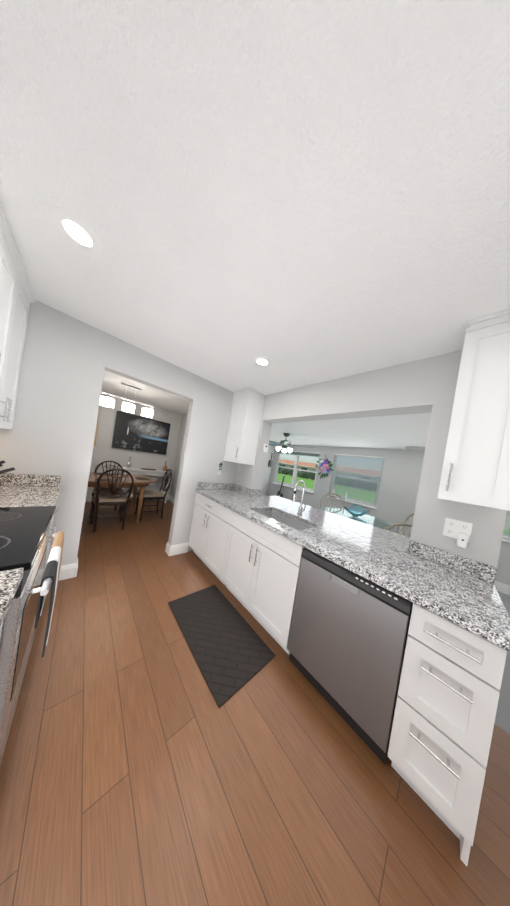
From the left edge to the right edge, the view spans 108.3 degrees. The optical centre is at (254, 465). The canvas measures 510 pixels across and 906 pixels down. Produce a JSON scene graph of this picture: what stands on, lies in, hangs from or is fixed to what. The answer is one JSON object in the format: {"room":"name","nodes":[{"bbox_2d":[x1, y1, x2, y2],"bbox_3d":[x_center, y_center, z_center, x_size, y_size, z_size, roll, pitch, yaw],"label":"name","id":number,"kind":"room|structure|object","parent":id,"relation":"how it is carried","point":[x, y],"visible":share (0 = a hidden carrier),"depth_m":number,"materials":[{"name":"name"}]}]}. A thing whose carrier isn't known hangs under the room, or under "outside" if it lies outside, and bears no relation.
{"room":"kitchen","nodes":[
{"label":"kitchen","id":0,"kind":"room"},
{"bbox_2d":[0,301,237,574],"bbox_3d":[-1.645,-0.091,1.899,3.600,2.440,0.120,8,1,-43],"label":"wall","id":1,"kind":"structure","parent":0,"point":[67,360],"depth_m":1.76,"materials":[{"name":"paint"}]},
{"bbox_2d":[51,542,188,581],"bbox_3d":[-1.497,1.092,2.219,1.360,0.140,0.152,8,1,-43],"label":"baseboard","id":2,"kind":"structure","parent":1,"relation":"attached to","point":[67,571],"depth_m":1.85,"materials":[{"name":"white wood"}]},
{"bbox_2d":[217,462,221,474],"bbox_3d":[-0.534,0.049,2.824,0.070,0.195,0.042,8,1,-43],"label":"electrical outlet plate","id":3,"kind":"object","parent":1,"relation":"attached to","point":[219,469],"visible":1,"depth_m":2.83,"materials":[{"name":"plastic"}]},
{"bbox_2d":[86,391,181,494],"bbox_3d":[-3.587,-0.424,4.026,3.600,2.440,0.120,8,1,-43],"label":"wall","id":4,"kind":"structure","parent":0,"point":[103,450],"depth_m":4.46,"materials":[{"name":"paint"}]},
{"bbox_2d":[94,407,99,445],"bbox_3d":[-3.473,-0.876,3.959,0.209,0.890,0.022,8,1,-43],"label":"art","id":5,"kind":"object","parent":4,"relation":"attached to","point":[95,440],"visible":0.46,"depth_m":3.99,"materials":[{"name":"brown wood"}]},
{"bbox_2d":[85,495,168,501],"bbox_3d":[-3.720,0.720,3.991,3.600,0.140,0.016,8,1,-43],"label":"baseboard","id":6,"kind":"structure","parent":4,"relation":"attached to","point":[88,497],"depth_m":4.06,"materials":[{"name":"wood"}]},
{"bbox_2d":[112,411,170,454],"bbox_3d":[-2.782,-0.765,4.595,1.170,0.850,0.040,8,1,-43],"label":"picture","id":7,"kind":"object","parent":4,"relation":"attached to","point":[138,433],"visible":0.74,"depth_m":4.53,"materials":[{"name":"fabric"}]},
{"bbox_2d":[0,500,509,905],"bbox_3d":[-1.233,1.242,1.311,3.920,0.050,7.640,8,1,-43],"label":"floor","id":8,"kind":"structure","parent":0,"point":[139,767],"depth_m":0.81,"materials":[{"name":"laminate"}]},
{"bbox_2d":[0,506,64,765],"bbox_3d":[-1.351,0.709,0.751,0.723,0.980,0.754,8,1,-43],"label":"range","id":9,"kind":"object","parent":8,"relation":"on","point":[25,535],"visible":0.92,"depth_m":0.80,"materials":[{"name":"silver metal"}]},
{"bbox_2d":[44,511,55,569],"bbox_3d":[-1.885,0.673,1.246,0.616,0.872,0.684,8,1,-43],"label":"base cabinet","id":10,"kind":"object","parent":8,"relation":"on","point":[53,531],"depth_m":1.66,"materials":[{"name":"white wood"}]},
{"bbox_2d":[0,473,62,625],"bbox_3d":[-1.230,0.270,0.629,0.648,0.140,2.378,8,1,-43],"label":"countertop","id":11,"kind":"structure","parent":10,"relation":"on","point":[24,490],"depth_m":1.34,"materials":[{"name":"white stone"}]},
{"bbox_2d":[0,460,14,474],"bbox_3d":[-1.908,0.050,1.290,0.100,0.264,0.271,9,1,27],"label":"knife block","id":12,"kind":"object","parent":11,"relation":"on","point":[5,470],"visible":1,"depth_m":1.36,"materials":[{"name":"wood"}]},
{"bbox_2d":[90,461,124,514],"bbox_3d":[-2.814,0.430,3.538,0.480,1.008,0.512,8,1,-43],"label":"dining chair","id":13,"kind":"object","parent":8,"relation":"on","point":[108,490],"visible":0.44,"depth_m":3.52,"materials":[{"name":"brown wood"}]},
{"bbox_2d":[90,468,133,532],"bbox_3d":[-2.330,0.513,3.009,0.480,1.008,0.512,8,1,-43],"label":"dining chair","id":14,"kind":"object","parent":8,"relation":"on","point":[113,498],"visible":1,"depth_m":2.89,"materials":[{"name":"brown wood"}]},
{"bbox_2d":[87,472,156,522],"bbox_3d":[-2.638,0.582,3.224,1.560,0.768,1.000,8,1,-43],"label":"dining table","id":15,"kind":"object","parent":8,"relation":"on","point":[141,482],"visible":0.5,"depth_m":3.32,"materials":[{"name":"brown wood"}]},
{"bbox_2d":[121,467,172,502],"bbox_3d":[-2.734,0.518,4.602,1.100,0.830,0.345,8,1,-43],"label":"console table","id":16,"kind":"object","parent":8,"relation":"on","point":[135,471],"visible":0.42,"depth_m":4.47,"materials":[{"name":"white wood"}]},
{"bbox_2d":[126,457,131,467],"bbox_3d":[-2.944,-0.072,4.314,0.104,0.275,0.102,8,1,-43],"label":"decanter","id":17,"kind":"object","parent":16,"relation":"on","point":[128,464],"visible":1,"depth_m":4.28,"materials":[{"name":"clear glass"}]},
{"bbox_2d":[135,469,171,520],"bbox_3d":[-2.056,0.546,3.750,0.512,1.008,0.480,8,1,-43],"label":"dining chair","id":18,"kind":"object","parent":8,"relation":"on","point":[157,495],"visible":0.98,"depth_m":3.72,"materials":[{"name":"brown wood"}]},
{"bbox_2d":[189,492,225,576],"bbox_3d":[-0.349,0.899,2.514,0.666,0.872,0.934,8,1,-43],"label":"base cabinet","id":19,"kind":"object","parent":8,"relation":"on","point":[208,519],"depth_m":2.29,"materials":[{"name":"white wood"}]},
{"bbox_2d":[168,585,275,707],"bbox_3d":[-0.326,1.351,1.543,0.495,0.008,0.900,8,1,-43],"label":"kitchen mat","id":20,"kind":"object","parent":8,"relation":"on","point":[232,652],"visible":1,"depth_m":1.42,"materials":[{"name":"black rubber"}]},
{"bbox_2d":[217,508,292,641],"bbox_3d":[0.203,0.993,1.909,0.666,0.872,0.950,8,1,-43],"label":"base cabinet","id":21,"kind":"object","parent":8,"relation":"on","point":[253,565],"depth_m":1.63,"materials":[{"name":"white wood"}]},
{"bbox_2d":[277,542,303,654],"bbox_3d":[0.712,1.080,1.352,0.666,0.872,0.688,8,1,-43],"label":"base cabinet","id":22,"kind":"object","parent":8,"relation":"on","point":[295,560],"depth_m":1.36,"materials":[{"name":"white wood"}]},
{"bbox_2d":[195,482,509,651],"bbox_3d":[0.518,0.526,2.061,1.270,0.140,2.678,8,1,-43],"label":"countertop","id":23,"kind":"structure","parent":22,"relation":"on","point":[460,591],"depth_m":1.21,"materials":[{"name":"white stone"}]},
{"bbox_2d":[256,510,313,529],"bbox_3d":[0.256,0.733,1.889,0.430,0.344,0.680,8,1,-43],"label":"sink basin","id":24,"kind":"object","parent":23,"relation":"in","point":[287,520],"visible":0.1,"depth_m":2.08,"materials":[{"name":"metal"}]},
{"bbox_2d":[292,480,306,514],"bbox_3d":[0.497,0.357,2.028,0.214,0.387,0.097,8,1,-43],"label":"faucet","id":25,"kind":"object","parent":23,"relation":"on","point":[300,510],"visible":0.98,"depth_m":2.06,"materials":[{"name":"silver metal"}]},
{"bbox_2d":[287,547,412,764],"bbox_3d":[0.704,1.082,1.317,0.633,0.868,0.601,8,1,-43],"label":"dishwasher","id":26,"kind":"object","parent":8,"relation":"on","point":[347,639],"visible":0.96,"depth_m":1.04,"materials":[{"name":"silver metal"}]},
{"bbox_2d":[387,603,506,865],"bbox_3d":[1.021,1.133,1.014,0.666,0.872,0.270,8,1,-43],"label":"base cabinet","id":27,"kind":"object","parent":8,"relation":"on","point":[451,676],"depth_m":0.77,"materials":[{"name":"white wood"}]},
{"bbox_2d":[0,0,509,413],"bbox_3d":[-0.846,-1.218,1.280,3.920,0.050,7.640,8,1,-43],"label":"ceiling","id":28,"kind":"structure","parent":0,"point":[300,193],"depth_m":0.67,"materials":[{"name":"white paint"}]},
{"bbox_2d":[50,206,102,254],"bbox_3d":[-0.912,-1.195,0.950,0.196,0.006,0.196,8,1,-43],"label":"recessed light","id":29,"kind":"object","parent":28,"relation":"in","point":[78,229],"visible":1,"depth_m":0.94,"materials":[{"name":"white plastic"}]},
{"bbox_2d":[100,381,153,417],"bbox_3d":[-2.233,-1.196,3.288,0.790,0.474,0.190,8,1,-43],"label":"dining pendant light","id":30,"kind":"object","parent":28,"relation":"hanging from","point":[108,401],"visible":1,"depth_m":3.22,"materials":[{"name":"white glass"}]},
{"bbox_2d":[253,356,271,366],"bbox_3d":[0.075,-1.052,1.874,0.196,0.006,0.196,8,1,-43],"label":"recessed light","id":31,"kind":"object","parent":28,"relation":"in","point":[263,361],"visible":1,"depth_m":1.86,"materials":[{"name":"white plastic"}]},
{"bbox_2d":[262,445,274,495],"bbox_3d":[-0.517,0.133,5.759,2.930,2.250,0.120,8,1,-43],"label":"wall","id":32,"kind":"structure","parent":0,"point":[266,479],"depth_m":6.58,"materials":[{"name":"paint"}]},
{"bbox_2d":[268,452,272,466],"bbox_3d":[0.555,-0.194,6.555,0.123,0.528,0.067,8,1,-43],"label":"ukulele","id":33,"kind":"object","parent":32,"relation":"attached to","point":[269,463],"visible":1,"depth_m":6.53,"materials":[{"name":"black wood"}]},
{"bbox_2d":[170,350,506,566],"bbox_3d":[0.271,0.201,2.603,0.200,2.440,7.520,8,1,-43],"label":"wall","id":34,"kind":"structure","parent":0,"point":[427,385],"depth_m":1.48,"materials":[{"name":"paint"}]},
{"bbox_2d":[169,495,174,502],"bbox_3d":[-1.487,1.069,4.188,0.016,0.140,2.760,8,1,-43],"label":"baseboard","id":35,"kind":"structure","parent":34,"relation":"attached to","point":[169,497],"depth_m":5.05,"materials":[{"name":"white wood"}]},
{"bbox_2d":[223,387,264,464],"bbox_3d":[-0.184,-0.565,2.802,0.344,1.068,0.396,8,1,-43],"label":"upper cabinet","id":36,"kind":"object","parent":34,"relation":"attached to","point":[244,425],"visible":1,"depth_m":2.68,"materials":[{"name":"white wood"}]},
{"bbox_2d":[263,444,267,451],"bbox_3d":[0.163,-0.264,2.839,0.085,0.120,0.022,8,1,-43],"label":"light switch","id":37,"kind":"object","parent":34,"relation":"attached to","point":[265,447],"visible":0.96,"depth_m":2.82,"materials":[{"name":"plastic"}]},
{"bbox_2d":[443,518,472,547],"bbox_3d":[1.347,0.451,1.229,0.050,0.165,0.125,8,1,-43],"label":"outlet","id":38,"kind":"object","parent":34,"relation":"attached to","point":[460,531],"visible":1,"depth_m":1.23,"materials":[{"name":"plastic"}]},
{"bbox_2d":[437,309,509,510],"bbox_3d":[1.369,-0.299,1.101,0.344,1.068,0.260,8,1,-43],"label":"upper cabinet","id":39,"kind":"object","parent":34,"relation":"attached to","point":[476,467],"visible":0.98,"depth_m":1.03,"materials":[{"name":"white wood"}]},
{"bbox_2d":[269,413,430,449],"bbox_3d":[1.942,-0.563,3.349,3.080,0.050,6.790,8,1,-43],"label":"ceiling","id":40,"kind":"structure","parent":0,"point":[394,431],"depth_m":3.21,"materials":[{"name":"white paint"}]},
{"bbox_2d":[269,433,313,452],"bbox_3d":[0.711,-0.517,4.350,1.244,0.446,1.245,8,1,-43],"label":"ceiling fan","id":41,"kind":"object","parent":40,"relation":"hanging from","point":[285,443],"visible":0.98,"depth_m":4.25,"materials":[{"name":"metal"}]},
{"bbox_2d":[404,446,424,450],"bbox_3d":[2.589,-0.194,2.184,1.229,0.446,1.252,8,1,-43],"label":"ceiling fan","id":42,"kind":"object","parent":40,"relation":"hanging from","point":[418,448],"depth_m":2.50,"materials":[{"name":"grey metal"}]},
{"bbox_2d":[268,445,509,585],"bbox_3d":[2.795,0.672,4.403,0.150,2.250,6.670,8,1,-43],"label":"wall","id":43,"kind":"structure","parent":0,"point":[399,485],"depth_m":4.11,"materials":[{"name":"paint"}]},
{"bbox_2d":[272,452,318,492],"bbox_3d":[1.296,0.136,6.024,0.155,1.218,1.616,8,1,-43],"label":"window","id":44,"kind":"structure","parent":43,"relation":"in","point":[293,482],"depth_m":6.03,"materials":[{"name":"plastic"}]},
{"bbox_2d":[278,450,319,456],"bbox_3d":[1.372,-0.396,6.011,0.040,0.136,1.608,8,1,-43],"label":"window blind","id":45,"kind":"object","parent":44,"relation":"attached to","point":[311,454],"visible":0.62,"depth_m":5.84,"materials":[{"name":"plastic"}]},
{"bbox_2d":[315,458,333,478],"bbox_3d":[1.935,0.055,5.194,0.147,0.665,0.564,8,1,-43],"label":"wreath","id":46,"kind":"object","parent":43,"relation":"attached to","point":[323,465],"visible":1,"depth_m":5.15,"materials":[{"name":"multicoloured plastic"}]},
{"bbox_2d":[327,456,383,508],"bbox_3d":[2.522,0.346,4.682,0.155,1.218,1.156,8,1,-43],"label":"window","id":47,"kind":"structure","parent":43,"relation":"in","point":[355,502],"depth_m":4.64,"materials":[{"name":"plastic"}]},
{"bbox_2d":[329,454,384,505],"bbox_3d":[2.519,0.317,4.674,0.041,1.154,1.148,8,1,-43],"label":"window blind","id":48,"kind":"object","parent":47,"relation":"attached to","point":[378,460],"visible":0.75,"depth_m":4.61,"materials":[{"name":"plastic"}]},
{"bbox_2d":[494,581,509,594],"bbox_3d":[2.611,1.712,4.316,0.016,0.140,6.550,8,1,-43],"label":"baseboard","id":49,"kind":"structure","parent":43,"relation":"attached to","point":[502,587],"depth_m":2.89,"materials":[{"name":"white wood"}]},
{"bbox_2d":[502,513,509,542],"bbox_3d":[3.993,0.598,3.072,0.155,1.218,1.166,8,1,-43],"label":"window","id":50,"kind":"structure","parent":43,"relation":"in","point":[506,540],"depth_m":2.95,"materials":[{"name":"plastic"}]},
{"bbox_2d":[502,511,509,538],"bbox_3d":[3.989,0.569,3.064,0.041,1.154,1.158,8,1,-43],"label":"window blind","id":51,"kind":"object","parent":50,"relation":"attached to","point":[507,526],"depth_m":2.95,"materials":[{"name":"plastic"}]},
{"bbox_2d":[494,591,509,733],"bbox_3d":[1.593,1.660,3.378,3.080,0.050,6.790,8,1,-43],"label":"floor carpet","id":52,"kind":"object","parent":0,"point":[502,719],"depth_m":1.35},
{"bbox_2d":[277,476,284,496],"bbox_3d":[0.807,0.897,6.023,0.446,1.135,0.367,8,1,-43],"label":"electric guitar","id":53,"kind":"object","parent":52,"relation":"on","point":[279,494],"visible":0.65,"depth_m":5.98,"materials":[{"name":"black wood"}]},
{"bbox_2d":[320,493,343,509],"bbox_3d":[1.765,1.148,4.158,0.641,0.996,0.641,8,1,-43],"label":"wicker chair","id":54,"kind":"object","parent":52,"relation":"on","point":[332,500],"visible":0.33,"depth_m":4.32,"materials":[{"name":"beige wicker"}]},
{"bbox_2d":[322,507,393,528],"bbox_3d":[1.710,1.274,3.254,1.112,0.752,1.112,8,1,-43],"label":"glass table","id":55,"kind":"object","parent":52,"relation":"on","point":[373,521],"visible":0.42,"depth_m":3.23,"materials":[{"name":"glass"}]},
{"bbox_2d":[343,504,369,516],"bbox_3d":[1.783,0.813,3.247,0.672,0.172,0.356,8,1,-43],"label":"glass bowl","id":56,"kind":"object","parent":55,"relation":"on","point":[355,510],"visible":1,"depth_m":3.37,"materials":[{"name":"teal glass"}]},
{"bbox_2d":[384,523,411,536],"bbox_3d":[1.693,1.159,2.346,0.641,0.996,0.641,8,1,-43],"label":"wicker chair","id":57,"kind":"object","parent":52,"relation":"on","point":[396,524],"visible":0.08,"depth_m":2.13,"materials":[{"name":"beige wicker"}]},
{"bbox_2d":[398,513,413,535],"bbox_3d":[2.624,1.295,3.217,0.641,0.996,0.641,8,1,-43],"label":"wicker chair","id":58,"kind":"object","parent":52,"relation":"on","point":[405,520],"visible":0.15,"depth_m":3.42,"materials":[{"name":"beige wicker"}]},
{"bbox_3d":[-0.758,0.078,-0.414,0.120,2.440,4.500,8,1,-43],"label":"wall","id":59,"kind":"structure","parent":0,"visible":0},
{"bbox_2d":[0,223,7,270],"bbox_3d":[-1.251,-0.898,0.592,0.316,0.610,0.760,8,1,-43],"label":"upper cabinet","id":60,"kind":"object","parent":59,"relation":"attached to","point":[3,238],"depth_m":1.00,"materials":[{"name":"white wood"}]},
{"bbox_2d":[0,243,31,428],"bbox_3d":[-1.748,-0.770,1.103,0.316,1.030,0.746,8,1,-43],"label":"upper cabinet","id":61,"kind":"object","parent":59,"relation":"attached to","point":[17,297],"depth_m":1.25,"materials":[{"name":"white wood"}]},
{"label":"outside","id":62,"kind":"structure","parent":0,"visible":0},
{"bbox_2d":[277,473,509,539],"bbox_3d":[27.720,5.638,32.392,75.110,0.280,90.000,8,1,-43],"label":"lawn","id":63,"kind":"structure","parent":62,"point":[307,481],"depth_m":22.06,"materials":[{"name":"green plant"}]},
{"bbox_2d":[278,465,376,490],"bbox_3d":[19.657,3.167,26.716,1.925,2.236,70.767,8,1,-43],"label":"hedge","id":64,"kind":"object","parent":63,"relation":"on","point":[308,475],"depth_m":35.88,"materials":[{"name":"plant"}]},
{"bbox_2d":[279,459,379,487],"bbox_3d":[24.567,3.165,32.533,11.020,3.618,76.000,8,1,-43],"label":"house","id":65,"kind":"structure","parent":63,"relation":"on","point":[305,465],"depth_m":40.04,"materials":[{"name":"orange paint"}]},
{"bbox_2d":[504,512,509,528],"bbox_3d":[20.943,2.671,10.743,10.000,4.018,17.000,8,1,-43],"label":"house","id":66,"kind":"structure","parent":63,"relation":"on","point":[507,521],"depth_m":10.70,"materials":[{"name":"beige paint"}]}
]}

